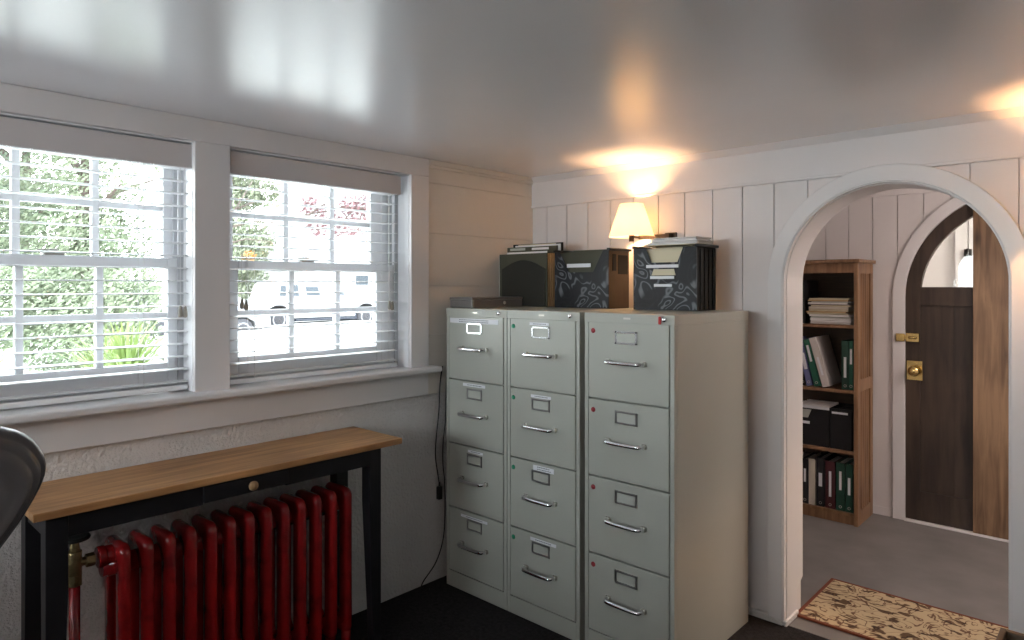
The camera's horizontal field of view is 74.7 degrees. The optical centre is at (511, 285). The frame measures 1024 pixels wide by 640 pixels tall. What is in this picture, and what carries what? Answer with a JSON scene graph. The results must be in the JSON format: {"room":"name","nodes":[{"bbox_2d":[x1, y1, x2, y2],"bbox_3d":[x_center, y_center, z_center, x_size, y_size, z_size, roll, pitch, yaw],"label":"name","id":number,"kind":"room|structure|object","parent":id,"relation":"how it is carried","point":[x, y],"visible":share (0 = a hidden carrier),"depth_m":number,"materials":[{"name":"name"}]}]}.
{"room":"back office","nodes":[
{"label":"back office","id":0,"kind":"room"},
{"bbox_2d":[0,233,512,639],"bbox_3d":[-1.665,0.426,1.926,0.220,2.028,5.400,0,0,43],"label":"wall","id":1,"kind":"structure","parent":0,"point":[412,517],"depth_m":2.77,"materials":[{"name":"paint"}]},
{"bbox_2d":[0,112,192,400],"bbox_3d":[-1.477,-0.064,2.115,0.200,0.898,0.861,0,0,43],"label":"window","id":2,"kind":"structure","parent":1,"relation":"in","point":[186,174],"depth_m":2.26,"materials":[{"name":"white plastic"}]},
{"bbox_2d":[0,116,191,409],"bbox_3d":[-1.430,-0.066,2.078,0.076,0.859,0.827,0,0,43],"label":"window blind","id":3,"kind":"object","parent":2,"relation":"attached to","point":[15,134],"visible":1,"depth_m":2.15,"materials":[{"name":"white plastic"}]},
{"bbox_2d":[0,82,428,176],"bbox_3d":[-1.731,-0.547,1.677,0.022,0.082,3.945,0,0,43],"label":"trim","id":4,"kind":"structure","parent":1,"relation":"attached to","point":[14,99],"depth_m":2.32,"materials":[{"name":"paint"}]},
{"bbox_2d":[2,373,427,453],"bbox_3d":[-1.078,0.450,2.385,0.020,0.110,2.015,0,0,43],"label":"trim","id":5,"kind":"structure","parent":1,"relation":"attached to","point":[58,435],"depth_m":2.37,"materials":[{"name":"paint"}]},
{"bbox_2d":[0,365,441,425],"bbox_3d":[-1.092,0.384,2.411,0.185,0.027,2.075,0,0,43],"label":"trim","id":6,"kind":"structure","parent":1,"relation":"attached to","point":[22,415],"depth_m":2.30,"materials":[{"name":"paint"}]},
{"bbox_2d":[193,141,428,391],"bbox_3d":[-1.078,-0.065,2.385,0.020,0.881,2.017,0,0,43],"label":"trim","id":7,"kind":"structure","parent":1,"relation":"attached to","point":[211,162],"depth_m":2.40,"materials":[{"name":"paint"}]},
{"bbox_2d":[230,147,408,377],"bbox_3d":[-0.827,-0.064,2.819,0.200,0.898,0.857,0,0,43],"label":"window","id":8,"kind":"structure","parent":1,"relation":"in","point":[400,216],"depth_m":2.94,"materials":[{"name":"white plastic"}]},
{"bbox_2d":[230,151,400,384],"bbox_3d":[-0.793,-0.066,2.767,0.076,0.859,0.781,0,0,43],"label":"window blind","id":9,"kind":"object","parent":8,"relation":"attached to","point":[242,165],"visible":0.87,"depth_m":2.71,"materials":[{"name":"white plastic"}]},
{"bbox_2d":[435,366,442,499],"bbox_3d":[-0.347,0.691,3.160,0.023,0.628,0.043,0,0,43],"label":"power cord","id":10,"kind":"object","parent":1,"relation":"attached to","point":[438,488],"visible":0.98,"depth_m":3.16,"materials":[{"name":"black plastic"}]},
{"bbox_2d":[428,168,532,393],"bbox_3d":[-0.140,-0.028,3.407,0.012,1.067,0.754,0,0,43],"label":"wall","id":11,"kind":"structure","parent":1,"relation":"attached to","point":[495,212],"depth_m":3.31,"materials":[{"name":"paint"}]},
{"bbox_2d":[429,160,532,184],"bbox_3d":[-0.134,-0.569,3.401,0.028,0.038,0.754,0,0,43],"label":"trim","id":12,"kind":"structure","parent":1,"relation":"attached to","point":[433,164],"depth_m":3.35,"materials":[{"name":"paint"}]},
{"bbox_2d":[0,0,1023,177],"bbox_3d":[1.018,-0.663,1.353,5.100,0.150,8.600,0,0,43],"label":"ceiling","id":13,"kind":"structure","parent":0,"point":[527,88],"depth_m":1.80,"materials":[{"name":"paint"}]},
{"bbox_2d":[322,513,1008,639],"bbox_3d":[0.526,1.449,0.821,5.100,0.122,7.150,0,0,43],"label":"floor","id":14,"kind":"structure","parent":0,"point":[962,573],"depth_m":3.11,"materials":[{"name":"grey carpet"}]},
{"bbox_2d":[0,426,45,547],"bbox_3d":[-0.722,0.802,0.737,0.653,1.175,0.639,0,0,39],"label":"office chair","id":15,"kind":"object","parent":14,"relation":"on","point":[22,461],"visible":1,"depth_m":1.06,"materials":[{"name":"grey leather"}]},
{"bbox_2d":[68,481,351,639],"bbox_3d":[-0.982,1.060,2.280,0.160,0.660,0.952,0,0,43],"label":"radiator","id":16,"kind":"object","parent":14,"relation":"on","point":[165,584],"visible":0.98,"depth_m":2.27,"materials":[{"name":"red metal"}]},
{"bbox_2d":[21,426,401,639],"bbox_3d":[-0.946,0.991,2.279,0.351,0.798,1.195,0,0,43],"label":"side table","id":17,"kind":"object","parent":14,"relation":"on","point":[60,509],"visible":0.96,"depth_m":2.07,"materials":[{"name":"brown wood"}]},
{"bbox_2d":[421,374,446,590],"bbox_3d":[-0.360,0.889,3.116,0.032,1.000,0.158,0,0,43],"label":"power cord","id":18,"kind":"object","parent":14,"relation":"on","point":[446,374],"visible":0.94,"depth_m":3.16,"materials":[{"name":"black plastic"}]},
{"bbox_2d":[446,306,560,609],"bbox_3d":[0.028,0.746,3.214,0.388,1.288,0.658,0,0,43],"label":"filing cabinet","id":19,"kind":"object","parent":14,"relation":"on","point":[476,337],"visible":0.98,"depth_m":2.98,"materials":[{"name":"metal"}]},
{"bbox_2d":[450,296,522,307],"bbox_3d":[-0.119,0.077,3.244,0.158,0.046,0.349,0,0,43],"label":"box","id":20,"kind":"object","parent":19,"relation":"on","point":[463,302],"visible":1,"depth_m":3.15,"materials":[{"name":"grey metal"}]},
{"bbox_2d":[499,251,554,306],"bbox_3d":[0.069,-0.035,3.361,0.322,0.272,0.066,0,0,43],"label":"file","id":21,"kind":"object","parent":19,"relation":"on","point":[530,276],"visible":0.84,"depth_m":3.30,"materials":[{"name":"grey"}]},
{"bbox_2d":[507,242,562,306],"bbox_3d":[0.118,-0.058,3.406,0.340,0.318,0.055,0,0,43],"label":"stack","id":22,"kind":"object","parent":21,"relation":"on","point":[549,247],"visible":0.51,"depth_m":3.38,"materials":[{"name":"grey paper"}]},
{"bbox_2d":[507,308,633,639],"bbox_3d":[0.314,0.746,2.950,0.388,1.288,0.658,0,0,43],"label":"filing cabinet","id":23,"kind":"object","parent":14,"relation":"on","point":[546,346],"visible":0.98,"depth_m":2.72,"materials":[{"name":"metal"}]},
{"bbox_2d":[553,248,631,308],"bbox_3d":[0.375,-0.035,3.152,0.326,0.274,0.175,0,0,43],"label":"file box","id":24,"kind":"object","parent":23,"relation":"on","point":[599,279],"visible":1,"depth_m":3.07,"materials":[{"name":"black cardboard"}]},
{"bbox_2d":[585,310,747,639],"bbox_3d":[0.615,0.746,2.672,0.388,1.288,0.658,0,0,43],"label":"filing cabinet","id":25,"kind":"object","parent":14,"relation":"on","point":[666,391],"visible":1,"depth_m":2.48,"materials":[{"name":"metal"}]},
{"bbox_2d":[632,243,718,310],"bbox_3d":[0.694,-0.035,2.860,0.314,0.272,0.178,0,0,43],"label":"file box","id":26,"kind":"object","parent":25,"relation":"on","point":[681,278],"visible":1,"depth_m":2.78,"materials":[{"name":"black cardboard"}]},
{"bbox_2d":[643,236,712,247],"bbox_3d":[0.705,-0.187,2.864,0.270,0.032,0.145,0,0,43],"label":"pile","id":27,"kind":"object","parent":26,"relation":"on","point":[691,240],"visible":0.99,"depth_m":2.80,"materials":[{"name":"white paper"}]},
{"bbox_2d":[803,259,875,526],"bbox_3d":[1.845,0.617,4.193,0.692,1.543,0.331,0,0,43],"label":"bookcase","id":28,"kind":"object","parent":14,"relation":"on","point":[838,278],"visible":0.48,"depth_m":4.01,"materials":[{"name":"brown wood"}]},
{"bbox_2d":[803,452,815,502],"bbox_3d":[1.855,1.184,4.162,0.034,0.270,0.221,0,0,43],"label":"ring binder","id":29,"kind":"object","parent":28,"relation":"on","point":[806,458],"visible":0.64,"depth_m":4.08,"materials":[{"name":"black plastic"}]},
{"bbox_2d":[803,336,815,385],"bbox_3d":[1.860,0.463,4.171,0.092,0.285,0.241,0,0,43],"label":"ring binder","id":30,"kind":"object","parent":28,"relation":"on","point":[808,377],"visible":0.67,"depth_m":4.08,"materials":[{"name":"blue plastic"}]},
{"bbox_2d":[803,280,817,322],"bbox_3d":[1.840,0.096,4.189,0.056,0.262,0.241,0,0,43],"label":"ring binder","id":31,"kind":"object","parent":28,"relation":"on","point":[810,287],"visible":0.38,"depth_m":4.13,"materials":[{"name":"black"}]},
{"bbox_2d":[803,339,821,386],"bbox_3d":[1.890,0.463,4.143,0.102,0.285,0.241,0,0,43],"label":"ring binder","id":32,"kind":"object","parent":28,"relation":"on","point":[812,364],"visible":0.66,"depth_m":4.05,"materials":[{"name":"teal"}]},
{"bbox_2d":[809,452,821,504],"bbox_3d":[1.885,1.182,4.135,0.040,0.275,0.221,0,0,43],"label":"ring binder","id":33,"kind":"object","parent":28,"relation":"on","point":[812,460],"visible":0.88,"depth_m":4.05,"materials":[{"name":"beige plastic"}]},
{"bbox_2d":[803,399,841,447],"bbox_3d":[1.893,0.837,4.139,0.199,0.246,0.256,0,0,43],"label":"tote","id":34,"kind":"object","parent":28,"relation":"on","point":[816,413],"visible":0.65,"depth_m":4.04,"materials":[{"name":"black plastic"}]},
{"bbox_2d":[809,335,840,386],"bbox_3d":[1.922,0.456,4.114,0.120,0.300,0.241,0,0,43],"label":"ring binder","id":35,"kind":"object","parent":28,"relation":"on","point":[829,374],"visible":0.94,"depth_m":4.05,"materials":[{"name":"grey plastic"}]},
{"bbox_2d":[816,451,835,506],"bbox_3d":[1.921,1.174,4.101,0.046,0.290,0.221,0,0,43],"label":"ring binder","id":36,"kind":"object","parent":28,"relation":"on","point":[820,460],"visible":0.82,"depth_m":4.02,"materials":[{"name":"black plastic"}]},
{"bbox_2d":[810,322,853,324],"bbox_3d":[1.959,0.221,4.068,0.226,0.011,0.202,0,0,42],"label":"magazine","id":37,"kind":"object","parent":28,"relation":"on","point":[810,322],"visible":0.51,"depth_m":3.99,"materials":[{"name":"white paper"}]},
{"bbox_2d":[811,320,853,322],"bbox_3d":[1.955,0.211,4.055,0.226,0.008,0.202,0,0,41],"label":"magazine","id":38,"kind":"object","parent":37,"relation":"on","point":[811,320],"visible":0.57,"depth_m":3.97,"materials":[{"name":"white paper"}]},
{"bbox_2d":[810,317,853,320],"bbox_3d":[1.958,0.198,4.072,0.226,0.015,0.202,0,0,40],"label":"magazine","id":39,"kind":"object","parent":38,"relation":"on","point":[811,318],"visible":0.6,"depth_m":3.98,"materials":[{"name":"white paper"}]},
{"bbox_2d":[811,316,853,318],"bbox_3d":[1.960,0.187,4.061,0.226,0.007,0.202,0,0,43],"label":"magazine","id":40,"kind":"object","parent":39,"relation":"on","point":[811,316],"visible":0.57,"depth_m":3.98,"materials":[{"name":"grey paper"}]},
{"bbox_2d":[809,314,853,316],"bbox_3d":[1.953,0.176,4.062,0.202,0.012,0.226,0,0,-45],"label":"magazine","id":41,"kind":"object","parent":40,"relation":"on","point":[823,315],"visible":0.61,"depth_m":3.99,"materials":[{"name":"white paper"}]},
{"bbox_2d":[807,312,853,314],"bbox_3d":[1.946,0.165,4.080,0.226,0.010,0.202,0,0,41],"label":"magazine","id":42,"kind":"object","parent":41,"relation":"on","point":[807,312],"visible":0.6,"depth_m":3.99,"materials":[{"name":"beige paper"}]},
{"bbox_2d":[806,311,853,312],"bbox_3d":[1.935,0.155,4.073,0.226,0.007,0.202,0,0,42],"label":"magazine","id":43,"kind":"object","parent":42,"relation":"on","point":[806,311],"visible":0.62,"depth_m":4.00,"materials":[{"name":"brown paper"}]},
{"bbox_2d":[809,309,853,311],"bbox_3d":[1.955,0.145,4.076,0.226,0.012,0.202,0,0,44],"label":"magazine","id":44,"kind":"object","parent":43,"relation":"on","point":[834,310],"visible":0.66,"depth_m":3.99,"materials":[{"name":"beige paper"}]},
{"bbox_2d":[809,306,853,309],"bbox_3d":[1.952,0.131,4.069,0.226,0.015,0.202,0,0,44],"label":"magazine","id":45,"kind":"object","parent":44,"relation":"on","point":[810,307],"visible":0.64,"depth_m":3.99,"materials":[{"name":"beige paper"}]},
{"bbox_2d":[811,305,853,306],"bbox_3d":[1.963,0.118,4.062,0.226,0.008,0.202,0,0,44],"label":"magazine","id":46,"kind":"object","parent":45,"relation":"on","point":[811,305],"visible":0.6,"depth_m":3.97,"materials":[{"name":"beige paper"}]},
{"bbox_3d":[1.949,0.112,4.068,0.226,0.003,0.202,0,0,41],"label":"magazine","id":47,"kind":"object","parent":46,"relation":"on","visible":0},
{"bbox_2d":[808,302,853,304],"bbox_3d":[1.948,0.104,4.067,0.226,0.011,0.202,0,0,45],"label":"magazine","id":48,"kind":"object","parent":47,"relation":"on","point":[808,302],"visible":0.65,"depth_m":3.99,"materials":[{"name":"white paper"}]},
{"bbox_2d":[812,301,853,302],"bbox_3d":[1.964,0.095,4.054,0.202,0.006,0.226,0,0,-45],"label":"magazine","id":49,"kind":"object","parent":48,"relation":"on","point":[812,301],"visible":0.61,"depth_m":3.99,"materials":[{"name":"grey paper"}]},
{"bbox_2d":[808,300,853,301],"bbox_3d":[1.943,0.087,4.072,0.226,0.008,0.202,0,0,41],"label":"magazine","id":50,"kind":"object","parent":49,"relation":"on","point":[808,300],"visible":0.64,"depth_m":3.97,"materials":[{"name":"brown paper"}]},
{"bbox_2d":[809,298,853,299],"bbox_3d":[1.955,0.077,4.076,0.226,0.010,0.202,0,0,42],"label":"magazine","id":51,"kind":"object","parent":50,"relation":"on","point":[809,298],"visible":0.76,"depth_m":3.99,"materials":[{"name":"beige paper"}]},
{"bbox_2d":[825,454,846,508],"bbox_3d":[1.962,1.179,4.064,0.056,0.280,0.221,0,0,43],"label":"ring binder","id":52,"kind":"object","parent":28,"relation":"on","point":[830,464],"visible":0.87,"depth_m":3.98,"materials":[{"name":"red plastic"}]},
{"bbox_2d":[829,403,853,450],"bbox_3d":[2.013,0.841,4.029,0.126,0.238,0.254,0,0,43],"label":"tote","id":53,"kind":"object","parent":28,"relation":"on","point":[842,415],"visible":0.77,"depth_m":3.94,"materials":[{"name":"black plastic"}]},
{"bbox_2d":[836,455,853,510],"bbox_3d":[2.003,1.179,4.025,0.050,0.280,0.221,0,0,43],"label":"ring binder","id":54,"kind":"object","parent":28,"relation":"on","point":[840,465],"visible":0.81,"depth_m":3.95,"materials":[{"name":"teal plastic"}]},
{"bbox_2d":[841,338,853,389],"bbox_3d":[2.029,0.464,4.015,0.040,0.285,0.241,0,0,43],"label":"ring binder","id":55,"kind":"object","parent":28,"relation":"on","point":[845,343],"visible":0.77,"depth_m":3.93,"materials":[{"name":"teal plastic"}]},
{"bbox_2d":[845,459,853,512],"bbox_3d":[2.039,1.179,3.993,0.040,0.280,0.221,0,0,43],"label":"ring binder","id":56,"kind":"object","parent":28,"relation":"on","point":[849,467],"visible":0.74,"depth_m":3.91,"materials":[{"name":"teal"}]},
{"bbox_2d":[849,340,853,389],"bbox_3d":[2.053,0.464,3.993,0.022,0.285,0.241,0,0,43],"label":"ring binder","id":57,"kind":"object","parent":28,"relation":"on","point":[851,343],"visible":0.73,"depth_m":3.90,"materials":[{"name":"teal plastic"}]},
{"bbox_2d":[797,578,1008,639],"bbox_3d":[1.812,1.383,2.568,1.264,0.010,0.475,0,0,43],"label":"rug","id":58,"kind":"object","parent":14,"relation":"on","point":[853,609],"visible":0.94,"depth_m":2.80,"materials":[{"name":"brown carpet"}]},
{"bbox_2d":[996,628,1023,639],"bbox_3d":[1.161,1.083,1.278,0.412,0.614,0.300,0,0,43],"label":"wooden crate","id":59,"kind":"object","parent":14,"relation":"on","point":[1004,634],"visible":1,"depth_m":1.50,"materials":[{"name":"brown wood"}]},
{"bbox_2d":[774,159,1019,609],"bbox_3d":[1.858,0.401,2.189,5.000,1.978,0.168,0,0,43],"label":"wall","id":60,"kind":"structure","parent":0,"point":[799,586],"depth_m":2.79,"materials":[{"name":"white paint"}]},
{"bbox_2d":[609,203,676,241],"bbox_3d":[0.582,-0.281,3.093,0.280,0.199,0.215,0,0,43],"label":"wall lamp","id":61,"kind":"object","parent":60,"relation":"attached to","point":[631,221],"visible":0.91,"depth_m":3.06,"materials":[{"name":"beige fabric"}]},
{"bbox_2d":[629,235,633,241],"bbox_3d":[0.555,-0.236,3.115,0.024,0.060,0.024,0,0,43],"label":"socket","id":62,"kind":"object","parent":61,"relation":"attached to","point":[631,237],"depth_m":3.11,"materials":[{"name":"brown metal"}]},
{"bbox_2d":[748,606,798,626],"bbox_3d":[1.834,1.375,2.163,4.600,0.029,0.140,0,0,43],"label":"baseboard","id":63,"kind":"structure","parent":60,"relation":"attached to","point":[751,611],"depth_m":2.79,"materials":[{"name":"paint"}]},
{"bbox_2d":[531,106,1023,208],"bbox_3d":[1.793,-0.498,2.119,4.600,0.149,0.024,0,0,43],"label":"trim","id":64,"kind":"structure","parent":60,"relation":"attached to","point":[1000,139],"depth_m":2.69,"materials":[{"name":"white paint"}]},
{"bbox_2d":[533,158,1023,612],"bbox_3d":[1.792,0.465,2.129,4.581,1.790,0.010,0,0,43],"label":"cladding","id":65,"kind":"object","parent":60,"relation":"attached to","point":[739,220],"depth_m":2.85,"materials":[{"name":"white paint"}]},
{"bbox_2d":[768,164,1023,633],"bbox_3d":[1.386,0.458,2.491,0.871,1.814,0.030,0,0,43],"label":"trim","id":66,"kind":"structure","parent":60,"relation":"attached to","point":[1011,237],"depth_m":2.48,"materials":[{"name":"paint"}]},
{"bbox_2d":[783,180,1010,629],"bbox_3d":[1.457,0.487,2.568,0.755,1.756,0.180,0,0,43],"label":"trim","id":67,"kind":"structure","parent":60,"relation":"attached to","point":[794,277],"depth_m":2.80,"materials":[{"name":"paint"}]},
{"bbox_2d":[897,193,964,517],"bbox_3d":[2.655,0.401,3.789,3.600,1.978,0.120,0,0,43],"label":"wall","id":68,"kind":"structure","parent":0,"point":[898,255],"depth_m":4.00,"materials":[{"name":"white paint"}]},
{"bbox_2d":[806,192,953,508],"bbox_3d":[2.808,0.397,3.559,3.525,1.885,0.010,0,0,43],"label":"cladding","id":69,"kind":"object","parent":68,"relation":"attached to","point":[866,229],"depth_m":4.08,"materials":[{"name":"white paint"}]},
{"bbox_2d":[873,505,891,516],"bbox_3d":[1.897,1.364,4.398,1.060,0.051,0.014,0,0,43],"label":"baseboard","id":70,"kind":"structure","parent":68,"relation":"attached to","point":[879,510],"depth_m":4.07,"materials":[{"name":"white paint"}]},
{"bbox_2d":[864,188,935,197],"bbox_3d":[2.644,-0.566,3.704,3.100,0.045,0.020,0,0,43],"label":"trim","id":71,"kind":"structure","parent":68,"relation":"attached to","point":[905,191],"depth_m":4.00,"materials":[{"name":"white paint"}]},
{"bbox_2d":[892,197,965,519],"bbox_3d":[2.775,0.393,3.580,1.330,1.995,0.024,0,0,43],"label":"trim","id":72,"kind":"structure","parent":68,"relation":"attached to","point":[910,250],"depth_m":3.99,"materials":[{"name":"paint"}]},
{"bbox_2d":[896,204,1008,539],"bbox_3d":[2.752,0.419,3.590,1.243,1.914,0.114,0,0,43],"label":"door","id":73,"kind":"structure","parent":68,"relation":"in","point":[957,338],"depth_m":3.81,"materials":[{"name":"brown wood"}]},
{"bbox_2d":[904,518,1008,542],"bbox_3d":[2.812,1.384,3.620,1.200,0.012,0.155,0,0,43],"label":"trim","id":74,"kind":"structure","parent":68,"relation":"attached to","point":[905,519],"depth_m":3.81,"materials":[{"name":"paint"}]},
{"bbox_2d":[922,220,968,286],"bbox_3d":[3.402,0.401,4.304,2.800,1.978,0.130,0,0,43],"label":"wall","id":75,"kind":"structure","parent":0,"point":[940,271],"depth_m":4.62,"materials":[{"name":"white paint"}]},
{"bbox_2d":[955,218,972,286],"bbox_3d":[3.072,0.426,4.506,0.160,1.928,0.020,0,0,43],"label":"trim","id":76,"kind":"structure","parent":75,"relation":"attached to","point":[961,233],"depth_m":4.52,"materials":[{"name":"paint"}]},
{"bbox_2d":[964,248,971,256],"bbox_3d":[3.054,-0.222,4.499,0.044,0.060,0.016,0,0,43],"label":"pendant lamp","id":77,"kind":"object","parent":75,"relation":"attached to","point":[967,252],"visible":1,"depth_m":4.49,"materials":[{"name":"grey metal"}]},
{"label":"outside","id":78,"kind":"structure","parent":0,"visible":0},
{"bbox_2d":[0,311,164,374],"bbox_3d":[-15.233,1.162,31.468,59.760,0.985,100.000,0,0,43],"label":"ground","id":79,"kind":"structure","parent":78,"point":[8,361],"depth_m":12.16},
{"bbox_2d":[0,326,29,367],"bbox_3d":[-3.291,0.536,4.062,0.775,0.584,0.787,0,0,17],"label":"daylily","id":80,"kind":"object","parent":79,"relation":"on","point":[5,357],"visible":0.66,"depth_m":4.23,"materials":[{"name":"green plant"}]},
{"bbox_2d":[0,148,101,314],"bbox_3d":[-18.439,-3.557,25.968,5.540,9.997,7.354,0,0,43],"label":"tree","id":81,"kind":"object","parent":79,"relation":"on","point":[4,154],"visible":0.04,"depth_m":25.48,"materials":[{"name":"green plant"}]},
{"bbox_2d":[0,151,159,328],"bbox_3d":[-11.341,-2.939,17.664,5.100,8.422,5.215,0,0,12],"label":"tree","id":82,"kind":"object","parent":79,"relation":"on","point":[82,177],"visible":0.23,"depth_m":16.70,"materials":[{"name":"green plant"}]},
{"bbox_2d":[0,266,164,371],"bbox_3d":[-7.513,0.552,11.533,3.385,2.209,3.407,0,0,43],"label":"hedge","id":83,"kind":"object","parent":79,"relation":"on","point":[31,287],"visible":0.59,"depth_m":11.02,"materials":[{"name":"green plant"}]},
{"bbox_2d":[59,324,147,367],"bbox_3d":[-3.222,0.606,5.359,0.957,0.690,0.838,0,0,-24],"label":"daylily","id":84,"kind":"object","parent":79,"relation":"on","point":[89,359],"visible":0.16,"depth_m":5.23,"materials":[{"name":"green plant"}]},
{"bbox_2d":[56,311,164,365],"bbox_3d":[-2.440,0.462,4.352,0.731,0.640,0.811,0,0,30],"label":"daylily","id":85,"kind":"object","parent":79,"relation":"on","point":[124,353],"visible":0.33,"depth_m":4.23,"materials":[{"name":"green plant"}]},
{"bbox_2d":[153,167,280,298],"bbox_3d":[-12.236,-2.179,27.981,4.920,7.857,4.951,0,0,-11],"label":"tree","id":86,"kind":"object","parent":79,"relation":"on","point":[261,252],"visible":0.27,"depth_m":27.67,"materials":[{"name":"green plant"}]},
{"bbox_2d":[233,249,256,298],"bbox_3d":[-9.869,-0.113,21.795,2.408,3.724,2.706,0,0,43],"label":"shrub","id":87,"kind":"object","parent":79,"relation":"on","point":[244,288],"visible":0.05,"depth_m":22.05,"materials":[{"name":"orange plant"}]},
{"bbox_2d":[233,182,280,242],"bbox_3d":[-3.340,0.036,7.906,0.504,2.608,1.463,0,0,43],"label":"sapling","id":88,"kind":"object","parent":79,"relation":"on","point":[239,202],"visible":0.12,"depth_m":8.07,"materials":[{"name":"green plant"}]},
{"bbox_2d":[241,188,371,296],"bbox_3d":[-10.291,-2.495,43.239,9.850,8.370,14.000,0,0,43],"label":"house","id":89,"kind":"structure","parent":79,"relation":"on","point":[292,232],"depth_m":38.06,"materials":[{"name":"grey"}]},
{"bbox_2d":[260,192,366,237],"bbox_3d":[-2.158,-0.653,11.851,4.820,4.462,1.838,0,0,-33],"label":"maple","id":90,"kind":"object","parent":79,"relation":"on","point":[356,207],"visible":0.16,"depth_m":10.79,"materials":[{"name":"red plant"}]},
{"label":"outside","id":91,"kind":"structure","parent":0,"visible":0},
{"bbox_2d":[126,319,371,355],"bbox_3d":[-3.473,1.426,31.498,25.000,0.357,32.000,0,0,43],"label":"driveway","id":92,"kind":"structure","parent":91,"point":[362,327],"depth_m":17.62,"materials":[{"name":"grey concrete"}]},
{"bbox_2d":[126,294,270,335],"bbox_3d":[-9.128,0.860,19.404,1.760,1.500,3.736,0,0,43],"label":"car","id":93,"kind":"object","parent":92,"relation":"on","point":[242,321],"visible":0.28,"depth_m":19.65,"materials":[{"name":"grey paint"}]},
{"bbox_2d":[243,282,371,324],"bbox_3d":[-7.813,0.710,26.090,2.060,1.800,6.265,0,0,43],"label":"pickup truck","id":94,"kind":"object","parent":92,"relation":"on","point":[259,286],"visible":0.32,"depth_m":25.11,"materials":[{"name":"grey paint"}]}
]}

